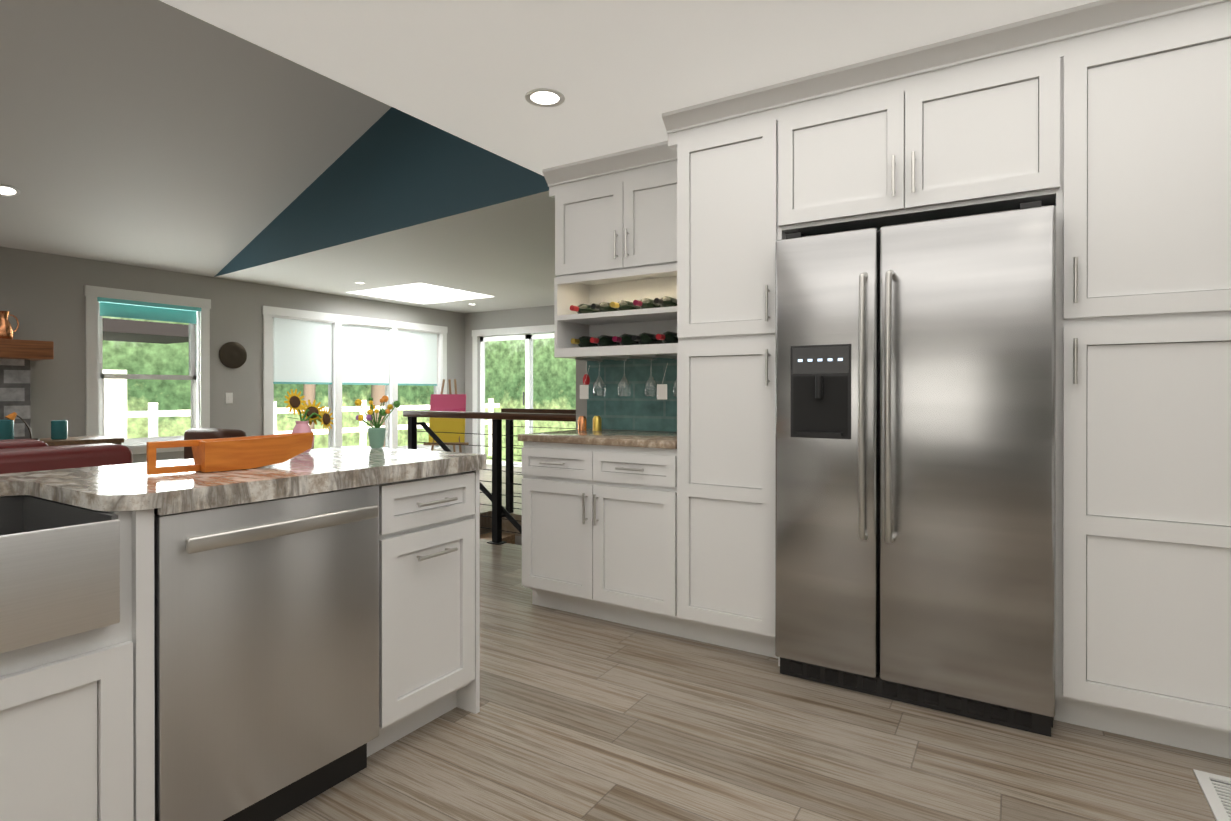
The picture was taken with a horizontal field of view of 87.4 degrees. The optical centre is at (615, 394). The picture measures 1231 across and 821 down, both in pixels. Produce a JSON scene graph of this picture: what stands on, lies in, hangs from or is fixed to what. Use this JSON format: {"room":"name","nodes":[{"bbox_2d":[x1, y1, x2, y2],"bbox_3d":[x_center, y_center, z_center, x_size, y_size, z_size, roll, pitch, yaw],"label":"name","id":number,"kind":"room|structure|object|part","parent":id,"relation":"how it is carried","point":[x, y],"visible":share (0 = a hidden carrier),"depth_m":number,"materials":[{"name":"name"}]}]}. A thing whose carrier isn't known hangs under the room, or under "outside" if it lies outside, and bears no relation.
{"room":"kitchen and living room","nodes":[
{"label":"kitchen and living room","id":0,"kind":"room"},
{"bbox_2d":[0,0,390,276],"bbox_3d":[-4.065,-2.055,2.761,5.350,1.668,7.150,0,0,32],"label":"ceiling","id":1,"kind":"structure","parent":0,"point":[157,134],"depth_m":4.74,"materials":[{"name":"grey paint"}]},
{"bbox_2d":[0,185,19,196],"bbox_3d":[-4.623,-1.539,4.882,0.165,0.054,0.170,0,0,32],"label":"recessed light","id":2,"kind":"object","parent":1,"relation":"in","point":[7,191],"visible":1,"depth_m":4.90,"materials":[{"name":"white plastic"}]},
{"bbox_2d":[0,247,464,462],"bbox_3d":[-5.268,-0.072,5.753,0.150,2.400,10.950,0,0,32],"label":"wall","id":3,"kind":"structure","parent":0,"point":[42,297],"depth_m":6.56,"materials":[{"name":"grey paint"}]},
{"bbox_2d":[225,393,232,403],"bbox_3d":[-4.293,0.044,7.164,0.010,0.120,0.075,0,0,32],"label":"switch plate","id":4,"kind":"object","parent":3,"relation":"attached to","point":[228,397],"visible":1,"depth_m":7.16,"materials":[{"name":"white plastic"}]},
{"bbox_2d":[219,342,246,367],"bbox_3d":[-4.266,-0.436,7.196,0.022,0.300,0.300,0,0,32],"label":"plaque","id":5,"kind":"object","parent":3,"relation":"attached to","point":[232,354],"visible":1,"depth_m":7.18,"materials":[{"name":"brown metal"}]},
{"bbox_2d":[84,285,448,453],"bbox_3d":[-3.836,-0.058,8.006,0.200,1.940,4.550,0,0,32],"label":"window","id":6,"kind":"structure","parent":3,"relation":"in","point":[198,376],"depth_m":6.96,"materials":[{"name":"white wood"}]},
{"bbox_2d":[97,297,200,323],"bbox_3d":[-4.716,-0.836,6.534,0.080,0.177,0.911,0,0,32],"label":"shades","id":7,"kind":"object","parent":6,"relation":"attached to","point":[109,307],"depth_m":6.51,"materials":[{"name":"teal fabric"}]},
{"bbox_2d":[273,318,331,383],"bbox_3d":[-3.854,-0.513,7.918,0.080,0.776,0.756,0,0,32],"label":"shades","id":8,"kind":"object","parent":6,"relation":"attached to","point":[302,351],"depth_m":7.94,"materials":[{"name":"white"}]},
{"bbox_2d":[342,324,388,384],"bbox_3d":[-3.381,-0.514,8.679,0.080,0.778,0.721,0,0,32],"label":"shades","id":9,"kind":"object","parent":6,"relation":"attached to","point":[365,350],"depth_m":8.70,"materials":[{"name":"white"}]},
{"bbox_2d":[398,330,436,385],"bbox_3d":[-2.915,-0.515,9.428,0.080,0.780,0.703,0,0,32],"label":"shades","id":10,"kind":"object","parent":6,"relation":"attached to","point":[417,351],"depth_m":9.46,"materials":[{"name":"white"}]},
{"bbox_2d":[214,107,548,276],"bbox_3d":[-2.293,-2.044,5.504,5.272,1.542,0.100,0,0,37],"label":"wall","id":11,"kind":"structure","parent":0,"point":[391,169],"depth_m":5.04,"materials":[{"name":"blue paint"}]},
{"bbox_2d":[480,532,521,544],"bbox_3d":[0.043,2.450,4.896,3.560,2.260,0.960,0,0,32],"label":"floor","id":12,"kind":"structure","parent":0,"point":[511,538],"depth_m":6.01,"materials":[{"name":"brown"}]},
{"bbox_2d":[465,305,553,453],"bbox_3d":[1.873,-0.077,7.668,10.250,2.400,0.150,0,0,32],"label":"wall","id":13,"kind":"structure","parent":0,"point":[529,316],"depth_m":10.03,"materials":[{"name":"grey paint"}]},
{"bbox_2d":[472,325,553,466],"bbox_3d":[-1.312,0.058,9.628,2.130,2.120,0.159,0,0,32],"label":"window","id":14,"kind":"structure","parent":13,"relation":"in","point":[528,393],"depth_m":9.87,"materials":[{"name":"white wood"}]},
{"bbox_2d":[570,304,584,313],"bbox_3d":[-0.165,-0.481,3.724,0.074,0.074,0.298,0,0,32],"label":"wine bottle","id":15,"kind":"object","parent":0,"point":[580,309],"depth_m":3.64,"materials":[{"name":"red glass"}]},
{"bbox_2d":[571,336,583,346],"bbox_3d":[-0.159,-0.295,3.721,0.074,0.074,0.298,0,0,32],"label":"wine bottle","id":16,"kind":"object","parent":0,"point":[580,342],"depth_m":3.63,"materials":[{"name":"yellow glass"}]},
{"bbox_2d":[585,302,603,312],"bbox_3d":[-0.042,-0.481,3.648,0.074,0.074,0.298,0,0,32],"label":"wine bottle","id":17,"kind":"object","parent":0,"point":[593,308],"depth_m":3.58,"materials":[{"name":"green glass"}]},
{"bbox_2d":[584,335,605,346],"bbox_3d":[-0.049,-0.295,3.653,0.074,0.074,0.298,0,0,32],"label":"wine bottle","id":18,"kind":"object","parent":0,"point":[599,341],"depth_m":3.59,"materials":[{"name":"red glass"}]},
{"bbox_2d":[604,300,626,311],"bbox_3d":[0.062,-0.481,3.583,0.074,0.074,0.298,0,0,32],"label":"wine bottle","id":19,"kind":"object","parent":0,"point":[621,305],"depth_m":3.52,"materials":[{"name":"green glass"}]},
{"bbox_2d":[606,334,624,345],"bbox_3d":[0.075,-0.295,3.576,0.074,0.074,0.298,0,0,32],"label":"wine bottle","id":20,"kind":"object","parent":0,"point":[610,340],"depth_m":3.59,"materials":[{"name":"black glass"}]},
{"bbox_2d":[576,359,665,431],"bbox_3d":[1.905,-0.065,2.724,4.970,2.400,0.150,0,0,32],"label":"wall","id":21,"kind":"structure","parent":0,"point":[581,407],"depth_m":3.96,"materials":[{"name":"grey paint"}]},
{"bbox_2d":[550,160,669,287],"bbox_3d":[0.128,-0.908,3.540,0.908,0.500,0.332,0,0,32],"label":"upper cabinet","id":22,"kind":"object","parent":21,"relation":"attached to","point":[613,228],"depth_m":3.45,"materials":[{"name":"white wood"}]},
{"bbox_2d":[587,358,676,431],"bbox_3d":[0.214,0.002,3.681,0.908,0.417,0.009,0,0,32],"label":"backsplash","id":23,"kind":"structure","parent":21,"relation":"attached to","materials":[{"name":"teal tile"}]},
{"bbox_2d":[782,40,1065,235],"bbox_3d":[1.245,-0.917,2.674,0.970,0.476,0.622,0,0,32],"label":"upper cabinet","id":24,"kind":"object","parent":21,"relation":"attached to","point":[987,136],"depth_m":2.37,"materials":[{"name":"white wood"}]},
{"bbox_2d":[160,0,1098,312],"bbox_3d":[-0.942,-1.551,3.144,10.250,0.570,10.800,0,0,32],"label":"ceiling","id":25,"kind":"structure","parent":0,"point":[621,75],"depth_m":2.49,"materials":[{"name":"white paint"}]},
{"bbox_2d":[525,88,564,106],"bbox_3d":[-0.300,-1.261,2.746,0.170,0.006,0.170,0,0,32],"label":"recessed light","id":26,"kind":"object","parent":25,"relation":"in","point":[543,97],"visible":1,"depth_m":2.74,"materials":[{"name":"white plastic"}]},
{"bbox_2d":[625,333,648,344],"bbox_3d":[0.176,-0.295,3.513,0.074,0.074,0.298,0,0,32],"label":"wine bottle","id":27,"kind":"object","parent":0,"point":[630,339],"depth_m":3.45,"materials":[{"name":"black glass"}]},
{"bbox_2d":[627,298,647,309],"bbox_3d":[0.183,-0.481,3.508,0.074,0.074,0.298,0,0,32],"label":"wine bottle","id":28,"kind":"object","parent":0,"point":[643,303],"depth_m":3.44,"materials":[{"name":"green glass"}]},
{"bbox_2d":[648,296,670,307],"bbox_3d":[0.290,-0.481,3.441,0.074,0.074,0.298,0,0,32],"label":"wine bottle","id":29,"kind":"object","parent":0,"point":[665,301],"depth_m":3.38,"materials":[{"name":"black glass"}]},
{"bbox_2d":[649,331,671,343],"bbox_3d":[0.299,-0.295,3.436,0.074,0.074,0.298,0,0,32],"label":"wine bottle","id":30,"kind":"object","parent":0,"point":[664,338],"depth_m":3.38,"materials":[{"name":"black glass"}]},
{"bbox_2d":[671,297,676,306],"bbox_3d":[0.403,-0.481,3.371,0.074,0.074,0.298,0,0,32],"label":"wine bottle","id":31,"kind":"object","parent":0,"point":[673,301],"depth_m":3.41,"materials":[{"name":"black glass"}]},
{"bbox_2d":[672,332,677,342],"bbox_3d":[0.409,-0.295,3.367,0.074,0.074,0.298,0,0,32],"label":"wine bottle","id":32,"kind":"object","parent":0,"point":[674,335],"depth_m":3.40,"materials":[{"name":"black glass"}]},
{"bbox_2d":[274,464,1230,820],"bbox_3d":[-0.981,1.234,3.087,10.350,0.200,11.050,0,0,32],"label":"floor","id":33,"kind":"structure","parent":0,"point":[582,718],"depth_m":2.04,"materials":[{"name":"brown wood"}]},
{"bbox_2d":[0,311,53,438],"bbox_3d":[-5.540,0.215,4.757,0.438,1.831,2.070,0,0,32],"label":"fireplace","id":34,"kind":"object","parent":33,"relation":"on","point":[17,356],"visible":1,"depth_m":5.41,"materials":[{"name":"stone"}]},
{"bbox_2d":[0,412,123,445],"bbox_3d":[-4.626,0.635,5.149,0.520,0.988,1.000,0,0,32],"label":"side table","id":35,"kind":"object","parent":33,"relation":"on","point":[59,433],"visible":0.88,"depth_m":5.21,"materials":[{"name":"brown wood"}]},
{"bbox_2d":[5,412,38,439],"bbox_3d":[-4.699,0.255,5.106,0.098,0.227,0.208,0,0,32],"label":"lamp","id":36,"kind":"object","parent":35,"relation":"on","point":[12,416],"depth_m":5.07,"materials":[{"name":"silver metal"}]},
{"bbox_3d":[-4.626,0.749,5.149,0.520,0.760,1.000,0,0,32],"label":"frame","id":37,"kind":"part","parent":35,"relation":"part of","materials":[{"name":"silver metal"}]},
{"bbox_2d":[0,439,132,473],"bbox_3d":[-3.272,0.671,2.244,0.950,0.930,2.400,0,0,32],"label":"sofa","id":38,"kind":"object","parent":33,"relation":"on","point":[22,455],"visible":0.17,"depth_m":2.80,"materials":[{"name":"red leather"}]},
{"bbox_2d":[0,501,171,820],"bbox_3d":[-1.529,0.696,1.192,0.645,0.884,0.945,0,0,32],"label":"base cabinet","id":39,"kind":"object","parent":33,"relation":"on","point":[77,717],"depth_m":1.32,"materials":[{"name":"white wood"}]},
{"bbox_2d":[0,445,485,520],"bbox_3d":[-1.625,0.235,1.122,0.725,0.034,3.238,0,0,32],"label":"countertop","id":40,"kind":"structure","parent":39,"relation":"on","point":[46,493],"depth_m":1.67,"materials":[{"name":"grey stone"}]},
{"bbox_2d":[147,432,313,474],"bbox_3d":[-1.100,0.168,1.867,0.147,0.094,0.426,0,0,32],"label":"wooden tray","id":41,"kind":"object","parent":40,"relation":"on","point":[228,454],"visible":0.98,"depth_m":1.82,"materials":[{"name":"brown wood"}]},
{"bbox_2d":[154,485,378,820],"bbox_3d":[-1.091,0.696,1.829,0.636,0.882,0.586,0,0,32],"label":"dishwasher","id":42,"kind":"object","parent":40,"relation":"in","point":[266,651],"visible":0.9,"depth_m":1.64,"materials":[{"name":"silver metal"}]},
{"bbox_3d":[-0.842,0.341,1.673,0.049,0.037,0.510,0,0,32],"label":"handle","id":43,"kind":"part","parent":42,"relation":"part of","materials":[{"name":"silver metal"}]},
{"bbox_2d":[284,389,333,452],"bbox_3d":[-1.134,0.097,2.372,0.107,0.232,0.201,0,0,32],"label":"vase","id":44,"kind":"object","parent":40,"relation":"on","point":[312,412],"visible":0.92,"depth_m":2.36,"materials":[{"name":"pink ceramic"}]},
{"bbox_2d":[355,395,399,447],"bbox_3d":[-0.938,0.109,2.547,0.137,0.208,0.183,0,0,32],"label":"vase","id":45,"kind":"object","parent":40,"relation":"on","point":[376,433],"visible":1,"depth_m":2.53,"materials":[{"name":"teal ceramic"}]},
{"bbox_2d":[143,428,246,462],"bbox_3d":[-3.117,0.698,4.763,0.550,0.865,0.520,0,0,32],"label":"armchair","id":46,"kind":"object","parent":33,"relation":"on","point":[201,433],"visible":0.17,"depth_m":4.81,"materials":[{"name":"brown leather"}]},
{"bbox_2d":[256,465,483,756],"bbox_3d":[-0.869,0.693,2.293,0.641,0.884,0.423,0,0,32],"label":"base cabinet","id":47,"kind":"object","parent":33,"relation":"on","point":[429,523],"depth_m":2.11,"materials":[{"name":"white wood"}]},
{"bbox_2d":[424,379,468,452],"bbox_3d":[-1.964,0.473,7.764,0.566,1.307,0.691,0,0,32],"label":"easel","id":48,"kind":"object","parent":33,"relation":"on","point":[441,401],"visible":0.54,"depth_m":7.68,"materials":[{"name":"paint"}]},
{"bbox_2d":[403,408,575,544],"bbox_3d":[-0.857,0.908,4.891,2.072,1.537,0.145,0,0,32],"label":"stair railing","id":49,"kind":"object","parent":33,"relation":"on","point":[499,510],"depth_m":4.91,"materials":[{"name":"black metal"}]},
{"bbox_2d":[531,409,575,411],"bbox_3d":[-0.095,0.633,5.567,2.270,0.990,0.100,0,0,32],"label":"stair railing","id":50,"kind":"object","parent":33,"relation":"on","point":[532,410],"depth_m":5.79,"materials":[{"name":"brown wood"}]},
{"bbox_2d":[518,440,677,635],"bbox_3d":[0.052,0.691,3.421,0.910,0.884,0.622,0,0,32],"label":"base cabinet","id":51,"kind":"object","parent":33,"relation":"on","point":[600,521],"depth_m":3.13,"materials":[{"name":"white wood"}]},
{"bbox_2d":[518,428,669,443],"bbox_3d":[0.042,0.229,3.420,0.923,0.035,0.632,0,0,32],"label":"countertop","id":52,"kind":"structure","parent":51,"relation":"on","point":[614,435],"depth_m":3.31,"materials":[{"name":"beige stone"}]},
{"bbox_2d":[578,416,586,430],"bbox_3d":[-0.192,0.169,3.718,0.050,0.085,0.050,0,0,17],"label":"jar","id":53,"kind":"object","parent":52,"relation":"on","point":[582,423],"depth_m":3.70,"materials":[{"name":"orange metal"}]},
{"bbox_2d":[593,416,601,430],"bbox_3d":[-0.106,0.169,3.723,0.050,0.085,0.050,0,0,17],"label":"jar","id":54,"kind":"object","parent":52,"relation":"on","point":[597,421],"depth_m":3.70,"materials":[{"name":"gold metal"}]},
{"bbox_2d":[670,108,785,665],"bbox_3d":[0.641,-0.011,3.052,0.478,2.290,0.622,0,0,32],"label":"tall cabinet","id":55,"kind":"object","parent":33,"relation":"on","point":[726,179],"depth_m":2.80,"materials":[{"name":"white wood"}]},
{"bbox_2d":[580,360,605,398],"bbox_3d":[-0.125,-0.081,3.675,0.148,0.217,0.075,0,0,23],"label":"glass","id":56,"kind":"object","parent":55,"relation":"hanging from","point":[584,389],"depth_m":3.67,"materials":[{"name":"clear glass"}]},
{"bbox_2d":[617,360,630,395],"bbox_3d":[0.048,-0.089,3.573,0.073,0.200,0.073,0,0,17],"label":"glass","id":57,"kind":"object","parent":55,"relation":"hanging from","point":[625,388],"depth_m":3.57,"materials":[{"name":"clear glass"}]},
{"bbox_2d":[644,359,653,395],"bbox_3d":[0.193,-0.088,3.483,0.073,0.200,0.073,0,0,17],"label":"glass","id":58,"kind":"object","parent":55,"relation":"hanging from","point":[645,359],"depth_m":3.48,"materials":[{"name":"clear glass"}]},
{"bbox_2d":[654,358,676,398],"bbox_3d":[0.298,-0.080,3.406,0.155,0.217,0.073,0,0,17],"label":"glass","id":59,"kind":"object","parent":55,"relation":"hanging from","point":[661,391],"depth_m":3.40,"materials":[{"name":"clear glass"}]},
{"bbox_2d":[775,201,1055,736],"bbox_3d":[1.195,0.248,2.599,0.934,1.775,0.773,0,0,32],"label":"fridge","id":60,"kind":"object","parent":33,"relation":"on","point":[915,463],"visible":1,"depth_m":2.30,"materials":[{"name":"silver metal"}]},
{"bbox_2d":[1050,0,1230,758],"bbox_3d":[1.915,-0.009,2.259,0.640,2.290,0.622,0,0,32],"label":"tall cabinet","id":61,"kind":"object","parent":33,"relation":"on","point":[1104,126],"depth_m":2.05,"materials":[{"name":"white wood"}]},
{"bbox_2d":[1193,769,1230,820],"bbox_3d":[1.861,1.133,1.700,0.460,0.008,0.280,0,0,32],"label":"floor vent","id":62,"kind":"object","parent":33,"relation":"in","point":[1216,789],"visible":0.98,"depth_m":1.83,"materials":[{"name":"white metal"}]},
{"label":"outside","id":63,"kind":"structure","parent":0,"visible":0},
{"bbox_2d":[102,316,575,461],"bbox_3d":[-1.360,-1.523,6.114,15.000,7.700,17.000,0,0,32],"label":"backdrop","id":64,"kind":"structure","parent":63,"point":[554,382],"depth_m":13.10,"materials":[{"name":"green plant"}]},
{"bbox_2d":[102,318,499,455],"bbox_3d":[-4.681,-0.982,10.480,2.852,4.813,9.700,0,0,32],"label":"porch railing","id":65,"kind":"object","parent":64,"relation":"on","point":[117,414],"visible":0.21,"depth_m":8.80,"materials":[{"name":"white wood"}]}
]}

